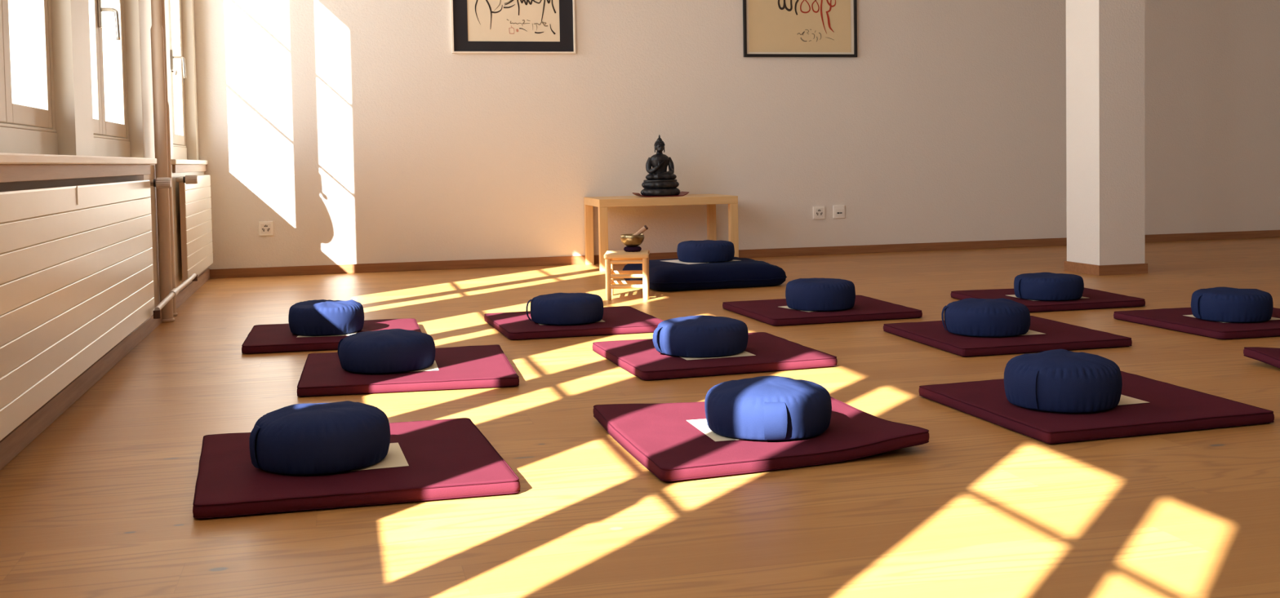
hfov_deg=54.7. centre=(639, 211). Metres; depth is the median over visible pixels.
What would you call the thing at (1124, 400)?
paper sheet
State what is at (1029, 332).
paper sheet
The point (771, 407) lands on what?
round cushion
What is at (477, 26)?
calligraphy
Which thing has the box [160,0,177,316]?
pipe
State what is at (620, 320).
floor mat
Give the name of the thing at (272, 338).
floor mat
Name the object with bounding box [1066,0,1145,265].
pillar
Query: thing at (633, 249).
cushion
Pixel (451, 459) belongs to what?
floor mat
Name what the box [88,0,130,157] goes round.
window
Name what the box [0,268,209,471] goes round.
baseboard
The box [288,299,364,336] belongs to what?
round cushion
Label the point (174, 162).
window sill
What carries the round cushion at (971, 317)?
on the floor mat at (1057, 335)
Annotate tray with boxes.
[632,191,688,196]
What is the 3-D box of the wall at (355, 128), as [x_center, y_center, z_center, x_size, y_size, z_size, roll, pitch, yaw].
[1.850,-1.204,9.409,10.650,3.020,0.200,-2,3,-14]
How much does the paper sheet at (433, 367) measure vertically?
0.001 m
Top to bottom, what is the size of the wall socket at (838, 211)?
0.096 m
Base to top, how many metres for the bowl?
0.063 m
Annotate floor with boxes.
[0,237,1279,597]
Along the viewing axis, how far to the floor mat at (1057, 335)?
4.69 m
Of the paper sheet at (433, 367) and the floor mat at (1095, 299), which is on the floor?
the floor mat at (1095, 299)
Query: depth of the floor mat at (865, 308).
5.58 m
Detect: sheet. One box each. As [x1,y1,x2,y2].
[296,332,356,337]
[350,443,408,471]
[407,360,439,372]
[662,259,739,264]
[680,351,755,360]
[686,418,742,441]
[780,306,817,311]
[1007,294,1086,301]
[1021,329,1044,335]
[1117,395,1150,405]
[1182,315,1279,323]
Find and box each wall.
[8,0,207,308]
[194,0,1279,269]
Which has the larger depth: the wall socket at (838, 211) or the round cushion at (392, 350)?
the wall socket at (838, 211)
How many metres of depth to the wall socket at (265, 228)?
8.27 m
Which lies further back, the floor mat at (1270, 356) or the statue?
the statue
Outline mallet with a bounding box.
[633,225,648,235]
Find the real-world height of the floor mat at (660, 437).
0.055 m
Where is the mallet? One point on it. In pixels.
(644, 228)
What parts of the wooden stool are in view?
leg, leg, apron rail, seat, leg, leg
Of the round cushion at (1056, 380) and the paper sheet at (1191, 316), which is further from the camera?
the paper sheet at (1191, 316)
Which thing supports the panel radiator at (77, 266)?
attached to the wall at (70, 24)
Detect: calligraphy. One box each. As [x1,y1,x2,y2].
[450,0,575,53]
[742,0,857,57]
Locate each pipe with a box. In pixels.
[150,0,174,322]
[153,273,197,319]
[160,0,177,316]
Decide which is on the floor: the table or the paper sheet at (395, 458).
the table
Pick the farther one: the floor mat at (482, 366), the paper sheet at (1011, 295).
the paper sheet at (1011, 295)
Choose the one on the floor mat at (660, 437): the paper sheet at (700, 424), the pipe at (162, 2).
the paper sheet at (700, 424)
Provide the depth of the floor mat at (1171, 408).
3.34 m
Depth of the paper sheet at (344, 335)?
5.11 m
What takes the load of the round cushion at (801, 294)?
on the floor mat at (865, 308)
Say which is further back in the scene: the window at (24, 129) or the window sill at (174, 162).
the window sill at (174, 162)
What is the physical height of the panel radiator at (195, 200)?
0.583 m
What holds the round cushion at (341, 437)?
on the floor mat at (451, 459)
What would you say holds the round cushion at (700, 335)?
on the paper sheet at (744, 353)
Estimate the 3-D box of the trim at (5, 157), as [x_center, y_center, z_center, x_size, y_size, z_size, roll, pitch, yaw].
[-1.287,-0.070,1.519,0.210,0.028,8.370,-2,3,-14]
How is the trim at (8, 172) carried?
attached to the wall at (70, 24)
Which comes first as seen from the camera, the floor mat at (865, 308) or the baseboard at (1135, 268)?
the floor mat at (865, 308)
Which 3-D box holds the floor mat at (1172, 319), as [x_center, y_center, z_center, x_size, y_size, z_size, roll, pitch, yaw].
[2.507,0.459,5.192,0.721,0.034,0.696,-2,3,-14]
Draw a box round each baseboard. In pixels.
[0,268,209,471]
[209,230,1279,279]
[1063,261,1147,275]
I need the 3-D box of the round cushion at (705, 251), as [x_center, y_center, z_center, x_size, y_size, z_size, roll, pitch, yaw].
[0.390,0.229,7.302,0.338,0.120,0.340,-2,3,-14]
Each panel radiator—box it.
[0,177,171,440]
[175,174,213,282]
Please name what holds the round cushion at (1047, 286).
on the paper sheet at (1011, 295)
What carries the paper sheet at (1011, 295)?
on the floor mat at (1095, 299)
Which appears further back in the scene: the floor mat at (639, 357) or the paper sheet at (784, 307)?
the paper sheet at (784, 307)
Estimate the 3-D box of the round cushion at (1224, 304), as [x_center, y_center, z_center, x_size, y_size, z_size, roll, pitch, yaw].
[2.450,0.382,5.128,0.316,0.124,0.307,-2,3,-14]
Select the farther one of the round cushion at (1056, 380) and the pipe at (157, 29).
the pipe at (157, 29)
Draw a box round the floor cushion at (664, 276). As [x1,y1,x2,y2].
[622,257,786,291]
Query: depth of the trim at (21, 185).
3.86 m
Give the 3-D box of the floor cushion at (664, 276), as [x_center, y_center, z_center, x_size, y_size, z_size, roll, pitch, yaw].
[0.366,0.358,7.293,0.828,0.134,0.756,-2,3,-17]
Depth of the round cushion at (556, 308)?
5.31 m
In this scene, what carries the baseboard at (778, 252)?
attached to the wall at (355, 128)
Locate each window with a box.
[0,0,57,155]
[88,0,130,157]
[168,0,186,159]
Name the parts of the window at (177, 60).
sash, handle plate, stay knob, handle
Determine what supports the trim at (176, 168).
attached to the wall at (70, 24)
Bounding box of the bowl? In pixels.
[620,233,644,246]
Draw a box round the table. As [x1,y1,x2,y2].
[583,194,738,271]
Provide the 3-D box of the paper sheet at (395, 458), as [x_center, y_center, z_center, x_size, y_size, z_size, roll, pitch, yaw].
[-0.640,0.592,2.992,0.133,0.001,0.252,-2,3,-17]
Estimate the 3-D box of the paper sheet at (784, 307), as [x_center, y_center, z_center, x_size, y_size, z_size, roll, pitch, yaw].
[0.780,0.449,5.753,0.165,0.001,0.245,-2,3,-28]
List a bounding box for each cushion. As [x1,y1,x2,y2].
[248,400,390,475]
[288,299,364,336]
[337,328,435,373]
[525,293,604,324]
[623,246,641,252]
[652,315,748,357]
[676,240,734,262]
[704,375,831,440]
[785,278,855,311]
[941,297,1030,337]
[1004,349,1122,413]
[1013,272,1084,301]
[1191,287,1273,322]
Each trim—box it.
[0,152,156,164]
[0,164,150,182]
[0,174,143,191]
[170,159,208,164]
[173,164,206,173]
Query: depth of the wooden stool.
6.51 m
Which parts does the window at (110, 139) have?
sash, handle plate, handle, sash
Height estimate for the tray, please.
0.029 m
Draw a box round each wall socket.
[258,221,273,235]
[813,206,825,219]
[832,205,844,218]
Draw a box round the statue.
[640,134,679,195]
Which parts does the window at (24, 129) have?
sash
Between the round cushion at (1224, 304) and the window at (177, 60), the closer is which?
the round cushion at (1224, 304)
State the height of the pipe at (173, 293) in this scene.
0.068 m
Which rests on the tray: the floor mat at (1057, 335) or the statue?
the statue
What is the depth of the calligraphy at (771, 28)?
9.12 m
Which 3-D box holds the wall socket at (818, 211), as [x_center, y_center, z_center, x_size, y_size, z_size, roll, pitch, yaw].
[1.334,0.008,9.217,0.092,0.096,0.015,-2,3,-14]
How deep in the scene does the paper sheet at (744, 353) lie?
4.39 m
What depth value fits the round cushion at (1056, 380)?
3.35 m
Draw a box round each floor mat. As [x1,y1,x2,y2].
[192,417,519,519]
[241,318,422,354]
[297,344,519,397]
[484,306,663,340]
[592,332,837,380]
[593,396,928,482]
[722,295,922,326]
[883,315,1132,357]
[918,370,1274,444]
[951,288,1145,312]
[1113,307,1279,339]
[1243,346,1279,368]
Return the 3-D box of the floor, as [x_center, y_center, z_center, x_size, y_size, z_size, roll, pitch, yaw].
[3.248,0.576,3.932,10.650,0.120,11.630,-2,3,-14]
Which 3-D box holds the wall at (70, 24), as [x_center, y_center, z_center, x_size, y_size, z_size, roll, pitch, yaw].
[-1.748,-0.850,2.643,0.415,3.020,11.230,-2,3,-14]
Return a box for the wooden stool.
[604,250,649,300]
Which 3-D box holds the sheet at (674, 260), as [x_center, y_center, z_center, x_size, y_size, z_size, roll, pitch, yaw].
[0.357,0.291,7.315,0.370,0.001,0.310,-3,3,-31]

